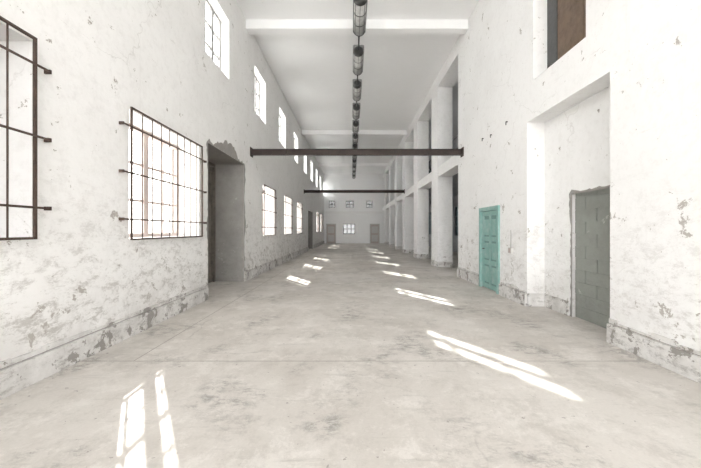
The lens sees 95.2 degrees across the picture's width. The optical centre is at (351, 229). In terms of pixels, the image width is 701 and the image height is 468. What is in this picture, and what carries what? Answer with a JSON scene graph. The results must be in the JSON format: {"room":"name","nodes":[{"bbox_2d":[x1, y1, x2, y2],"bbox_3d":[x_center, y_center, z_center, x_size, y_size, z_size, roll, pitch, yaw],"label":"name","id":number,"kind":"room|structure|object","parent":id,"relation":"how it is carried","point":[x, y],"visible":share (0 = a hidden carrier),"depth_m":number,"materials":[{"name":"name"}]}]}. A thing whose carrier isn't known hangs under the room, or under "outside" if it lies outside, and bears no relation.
{"room":"empty industrial hall","nodes":[
{"label":"empty industrial hall","id":0,"kind":"room"},
{"bbox_2d":[0,0,323,361],"bbox_3d":[-3.625,-2.375,14.500,0.950,7.750,43.000,0,0,0],"label":"wall","id":1,"kind":"structure","parent":0,"point":[83,270],"depth_m":4.35,"materials":[{"name":"white paint"}]},
{"bbox_2d":[0,16,51,239],"bbox_3d":[-3.133,-0.895,2.125,0.094,1.974,2.330,0,0,0],"label":"window grille","id":2,"kind":"object","parent":1,"relation":"in","point":[7,205],"visible":0.89,"depth_m":3.05,"materials":[{"name":"metal"}]},
{"bbox_2d":[129,123,178,236],"bbox_3d":[-3.600,-0.795,5.555,0.070,1.830,2.070,0,0,0],"label":"window","id":3,"kind":"structure","parent":1,"relation":"in","point":[146,168],"depth_m":5.61,"materials":[{"name":"paint"}]},
{"bbox_2d":[0,241,323,399],"bbox_3d":[-3.130,1.338,14.500,0.050,0.324,43.000,0,0,0],"label":"baseboard","id":4,"kind":"structure","parent":1,"relation":"attached to","point":[18,373],"depth_m":3.80,"materials":[{"name":"paint"}]},
{"bbox_2d":[119,107,206,239],"bbox_3d":[-3.133,-0.795,5.560,0.094,1.874,2.480,0,0,0],"label":"window grille","id":5,"kind":"object","parent":1,"relation":"in","point":[131,219],"visible":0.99,"depth_m":5.20,"materials":[{"name":"metal"}]},
{"bbox_2d":[208,161,214,282],"bbox_3d":[-4.010,-0.205,8.165,0.060,3.410,2.330,0,0,0],"label":"door","id":6,"kind":"structure","parent":1,"relation":"in","point":[211,167],"depth_m":9.13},
{"bbox_2d":[205,0,220,68],"bbox_3d":[-3.400,-4.600,7.525,0.070,1.500,1.350,0,0,0],"label":"window","id":7,"kind":"structure","parent":1,"relation":"in","point":[212,14],"depth_m":7.79,"materials":[{"name":"white glass"}]},
{"bbox_2d":[206,139,245,284],"bbox_3d":[-3.144,-0.525,8.183,0.001,3.450,2.575,0,0,0],"label":"trim","id":8,"kind":"structure","parent":1,"relation":"attached to","point":[227,148],"depth_m":8.15,"materials":[{"name":"concrete"}]},
{"bbox_2d":[134,243,329,360],"bbox_3d":[0.150,1.499,19.777,6.500,0.002,32.245,0,0,0],"label":"trim","id":9,"kind":"structure","parent":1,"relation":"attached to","point":[329,243],"depth_m":5.07,"materials":[{"name":"grey concrete"}]},
{"bbox_2d":[255,77,259,116],"bbox_3d":[-3.400,-4.600,11.025,0.070,1.500,1.350,0,0,0],"label":"window","id":10,"kind":"structure","parent":1,"relation":"in","point":[256,80],"depth_m":11.46,"materials":[{"name":"white glass"}]},
{"bbox_2d":[263,190,263,234],"bbox_3d":[-3.600,-0.700,12.150,0.070,1.800,1.700,0,0,0],"label":"window","id":11,"kind":"structure","parent":1,"relation":"in","point":[263,190],"depth_m":12.94,"materials":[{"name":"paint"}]},
{"bbox_2d":[262,184,276,235],"bbox_3d":[-3.133,-0.700,12.150,0.094,1.824,1.960,0,0,0],"label":"window grille","id":12,"kind":"object","parent":1,"relation":"in","point":[275,198],"visible":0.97,"depth_m":12.15,"materials":[{"name":"metal"}]},
{"bbox_2d":[279,115,280,142],"bbox_3d":[-3.400,-4.600,14.525,0.070,1.500,1.350,0,0,0],"label":"window","id":13,"kind":"structure","parent":1,"relation":"in","point":[279,115],"depth_m":15.14,"materials":[{"name":"white glass"}]},
{"bbox_2d":[284,195,292,234],"bbox_3d":[-3.133,-0.700,15.750,0.094,1.824,1.960,0,0,0],"label":"window grille","id":14,"kind":"object","parent":1,"relation":"in","point":[285,201],"visible":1,"depth_m":15.11,"materials":[{"name":"metal"}]},
{"bbox_2d":[297,202,302,233],"bbox_3d":[-3.133,-0.700,19.150,0.094,1.824,1.960,0,0,0],"label":"window grille","id":15,"kind":"object","parent":1,"relation":"in","point":[299,208],"visible":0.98,"depth_m":18.93,"materials":[{"name":"metal"}]},
{"bbox_2d":[317,212,318,231],"bbox_3d":[-3.133,-0.700,29.150,0.094,1.824,1.960,0,0,0],"label":"window grille","id":16,"kind":"object","parent":1,"relation":"in","point":[317,212],"visible":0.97,"depth_m":28.72,"materials":[{"name":"metal"}]},
{"bbox_2d":[304,189,404,193],"bbox_3d":[0.150,-2.530,21.000,6.600,0.280,0.240,0,0,0],"label":"steel beam","id":17,"kind":"structure","parent":1,"relation":"attached to","point":[305,191],"depth_m":20.99,"materials":[{"name":"black metal"}]},
{"bbox_2d":[250,147,463,157],"bbox_3d":[0.150,-2.430,10.000,6.600,0.280,0.240,0,0,0],"label":"steel beam","id":18,"kind":"structure","parent":1,"relation":"attached to","point":[253,152],"depth_m":9.99,"materials":[{"name":"black metal"}]},
{"bbox_2d":[0,243,700,467],"bbox_3d":[1.550,1.600,14.650,11.300,0.200,43.300,0,0,0],"label":"floor","id":19,"kind":"structure","parent":0,"point":[353,355],"depth_m":3.05,"materials":[{"name":"concrete"}]},
{"bbox_2d":[384,174,388,244],"bbox_3d":[3.750,-2.125,33.400,0.640,7.250,1.040,0,0,0],"label":"column","id":20,"kind":"structure","parent":19,"relation":"on","point":[386,242],"depth_m":32.90,"materials":[{"name":"paint"}]},
{"bbox_2d":[389,166,394,246],"bbox_3d":[3.750,-2.125,29.400,0.640,7.250,1.040,0,0,0],"label":"column","id":21,"kind":"structure","parent":19,"relation":"on","point":[391,168],"depth_m":28.90,"materials":[{"name":"paint"}]},
{"bbox_2d":[394,156,401,248],"bbox_3d":[3.750,-2.125,25.400,0.640,7.250,1.040,0,0,0],"label":"column","id":22,"kind":"structure","parent":19,"relation":"on","point":[398,159],"depth_m":24.90,"materials":[{"name":"paint"}]},
{"bbox_2d":[402,142,413,252],"bbox_3d":[3.750,-2.125,21.400,0.640,7.250,1.040,0,0,0],"label":"column","id":23,"kind":"structure","parent":19,"relation":"on","point":[407,161],"depth_m":20.90,"materials":[{"name":"paint"}]},
{"bbox_2d":[413,121,428,257],"bbox_3d":[3.750,-2.125,17.400,0.640,7.250,1.040,0,0,0],"label":"column","id":24,"kind":"structure","parent":19,"relation":"on","point":[421,128],"depth_m":16.90,"materials":[{"name":"paint"}]},
{"bbox_2d":[431,87,452,266],"bbox_3d":[3.750,-2.125,13.400,0.640,7.250,1.040,0,0,0],"label":"column","id":25,"kind":"structure","parent":19,"relation":"on","point":[441,100],"depth_m":12.90,"materials":[{"name":"paint"}]},
{"bbox_2d":[323,174,384,242],"bbox_3d":[1.625,-2.375,36.090,11.150,7.750,0.420,0,0,0],"label":"wall","id":26,"kind":"structure","parent":0,"point":[361,216],"depth_m":36.00,"materials":[{"name":"paint"}]},
{"bbox_2d":[326,224,335,242],"bbox_3d":[-2.350,0.400,35.960,1.100,2.200,0.080,0,0,0],"label":"door","id":27,"kind":"structure","parent":26,"relation":"in","point":[330,228],"depth_m":35.94,"materials":[{"name":"paint"}]},
{"bbox_2d":[329,201,334,207],"bbox_3d":[-2.250,-2.900,36.020,0.700,0.800,0.070,0,0,0],"label":"window","id":28,"kind":"structure","parent":26,"relation":"in","point":[331,203],"depth_m":36.01,"materials":[{"name":"grey glass"}]},
{"bbox_2d":[343,224,354,233],"bbox_3d":[-0.325,-0.125,36.020,1.350,1.150,0.070,0,0,0],"label":"window","id":29,"kind":"structure","parent":26,"relation":"in","point":[347,228],"depth_m":36.02,"materials":[{"name":"white glass"}]},
{"bbox_2d":[346,201,353,207],"bbox_3d":[-0.250,-2.900,36.020,0.900,0.800,0.070,0,0,0],"label":"window","id":30,"kind":"structure","parent":26,"relation":"in","point":[349,204],"depth_m":36.02,"materials":[{"name":"glass"}]},
{"bbox_2d":[366,201,371,207],"bbox_3d":[1.950,-2.900,36.020,0.700,0.800,0.070,0,0,0],"label":"window","id":31,"kind":"structure","parent":26,"relation":"in","point":[368,203],"depth_m":36.01,"materials":[{"name":"glass"}]},
{"bbox_2d":[370,224,379,242],"bbox_3d":[2.550,0.400,35.960,1.100,2.200,0.080,0,0,0],"label":"door","id":32,"kind":"structure","parent":26,"relation":"in","point":[374,228],"depth_m":35.94,"materials":[{"name":"paint"}]},
{"bbox_2d":[236,0,478,173],"bbox_3d":[1.750,-6.375,14.650,10.900,0.250,43.300,0,0,0],"label":"ceiling","id":33,"kind":"structure","parent":0,"point":[315,75],"depth_m":12.46,"materials":[{"name":"paint"}]},
{"bbox_2d":[318,163,388,166],"bbox_3d":[0.150,-6.115,30.150,6.600,0.270,0.300,0,0,0],"label":"ceiling beam","id":34,"kind":"structure","parent":33,"relation":"attached to","point":[319,164],"depth_m":30.00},
{"bbox_2d":[302,130,406,135],"bbox_3d":[0.150,-6.115,20.150,6.600,0.270,0.300,0,0,0],"label":"ceiling beam","id":35,"kind":"structure","parent":33,"relation":"attached to","point":[304,132],"depth_m":20.00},
{"bbox_2d":[352,133,357,143],"bbox_3d":[0.200,-5.816,19.970,0.352,0.864,2.260,0,0,0],"label":"lamp","id":36,"kind":"object","parent":33,"relation":"hanging from","point":[354,138],"visible":0.91,"depth_m":19.12,"materials":[{"name":"metal"}]},
{"bbox_2d":[352,144,357,148],"bbox_3d":[0.200,-5.816,22.220,0.352,0.864,2.260,0,0,0],"label":"lamp","id":37,"kind":"object","parent":33,"relation":"hanging from","point":[354,146],"visible":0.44,"depth_m":21.14,"materials":[{"name":"metal"}]},
{"bbox_2d":[352,120,358,135],"bbox_3d":[0.200,-5.816,17.720,0.352,0.864,2.260,0,0,0],"label":"lamp","id":38,"kind":"object","parent":33,"relation":"hanging from","point":[355,126],"visible":0.91,"depth_m":16.89,"materials":[{"name":"metal"}]},
{"bbox_2d":[352,103,359,122],"bbox_3d":[0.200,-5.816,15.470,0.352,0.864,2.260,0,0,0],"label":"lamp","id":39,"kind":"object","parent":33,"relation":"hanging from","point":[356,110],"visible":0.88,"depth_m":14.76,"materials":[{"name":"metal"}]},
{"bbox_2d":[246,19,467,34],"bbox_3d":[0.150,-6.115,9.650,6.600,0.270,0.300,0,0,0],"label":"ceiling beam","id":40,"kind":"structure","parent":33,"relation":"attached to","point":[253,26],"depth_m":9.50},
{"bbox_2d":[353,79,361,106],"bbox_3d":[0.200,-5.816,13.220,0.352,0.864,2.260,0,0,0],"label":"lamp","id":41,"kind":"object","parent":33,"relation":"hanging from","point":[357,88],"visible":0.92,"depth_m":12.42,"materials":[{"name":"metal"}]},
{"bbox_2d":[353,45,363,83],"bbox_3d":[0.200,-5.816,10.970,0.352,0.864,2.260,0,0,0],"label":"lamp","id":42,"kind":"object","parent":33,"relation":"hanging from","point":[358,55],"visible":0.98,"depth_m":10.24,"materials":[{"name":"metal"}]},
{"bbox_2d":[353,0,367,49],"bbox_3d":[0.200,-5.816,8.720,0.352,0.864,2.260,0,0,0],"label":"lamp","id":43,"kind":"object","parent":33,"relation":"hanging from","point":[359,6],"visible":1,"depth_m":8.20,"materials":[{"name":"metal"}]},
{"bbox_2d":[383,156,457,210],"bbox_3d":[5.240,-2.350,23.200,3.520,0.400,25.600,0,0,0],"label":"gallery slab","id":44,"kind":"object","parent":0,"point":[449,168],"visible":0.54,"depth_m":14.95,"materials":[{"name":"paint"}]},
{"bbox_2d":[429,136,457,252],"bbox_3d":[5.650,-2.375,23.100,3.100,7.750,25.800,0,0,0],"label":"wall","id":45,"kind":"structure","parent":0,"point":[455,140],"depth_m":22.07,"materials":[{"name":"paint"}]},
{"bbox_2d":[429,212,430,233],"bbox_3d":[7.100,-0.600,28.700,0.070,2.000,2.400,0,0,0],"label":"window","id":46,"kind":"structure","parent":45,"relation":"in","point":[429,212],"depth_m":29.05,"materials":[{"name":"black glass"}]},
{"bbox_2d":[455,206,457,235],"bbox_3d":[7.100,-0.600,20.700,0.070,2.000,2.400,0,0,0],"label":"window","id":47,"kind":"structure","parent":45,"relation":"in","point":[456,207],"depth_m":21.74,"materials":[{"name":"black glass"}]},
{"bbox_2d":[458,0,700,350],"bbox_3d":[3.775,-2.375,1.700,0.650,7.750,17.400,0,0,0],"label":"wall","id":48,"kind":"structure","parent":0,"point":[621,109],"depth_m":4.83,"materials":[{"name":"white paint"}]},
{"bbox_2d":[383,39,457,178],"bbox_3d":[3.750,-6.000,23.200,0.600,0.500,25.600,0,0,0],"label":"trim","id":49,"kind":"structure","parent":48,"relation":"attached to","point":[447,76],"depth_m":13.38,"materials":[{"name":"paint"}]},
{"bbox_2d":[479,205,499,293],"bbox_3d":[3.479,0.460,8.020,0.162,2.080,1.120,0,0,0],"label":"door","id":50,"kind":"structure","parent":48,"relation":"in","point":[489,217],"depth_m":8.04,"materials":[{"name":"teal paint"}]},
{"bbox_2d":[508,230,512,252],"bbox_3d":[3.425,0.250,6.910,0.061,0.500,0.120,0,0,0],"label":"junction box","id":51,"kind":"object","parent":48,"relation":"attached to","point":[510,250],"visible":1,"depth_m":6.91,"materials":[{"name":"paint"}]},
{"bbox_2d":[547,0,585,68],"bbox_3d":[3.755,-3.800,5.410,0.090,1.900,1.380,0,0,0],"label":"boarded window","id":52,"kind":"structure","parent":48,"relation":"in","point":[566,19],"depth_m":5.66,"materials":[{"name":"brown wood"}]},
{"bbox_2d":[457,267,700,383],"bbox_3d":[3.605,1.337,1.700,0.400,0.325,17.400,0,0,0],"label":"baseboard","id":53,"kind":"structure","parent":48,"relation":"attached to","point":[665,352],"depth_m":3.84,"materials":[{"name":"paint"}]},
{"bbox_2d":[569,185,609,316],"bbox_3d":[3.795,0.400,5.046,0.001,2.200,1.109,0,0,0],"label":"trim","id":54,"kind":"structure","parent":48,"relation":"attached to","point":[608,186],"depth_m":5.53,"materials":[{"name":"concrete"}]},
{"bbox_2d":[575,188,609,328],"bbox_3d":[3.952,0.435,5.040,0.196,2.130,0.980,0,0,0],"label":"doorway","id":55,"kind":"structure","parent":48,"relation":"in","point":[592,208],"depth_m":5.11,"materials":[{"name":"grey concrete"}]}
]}

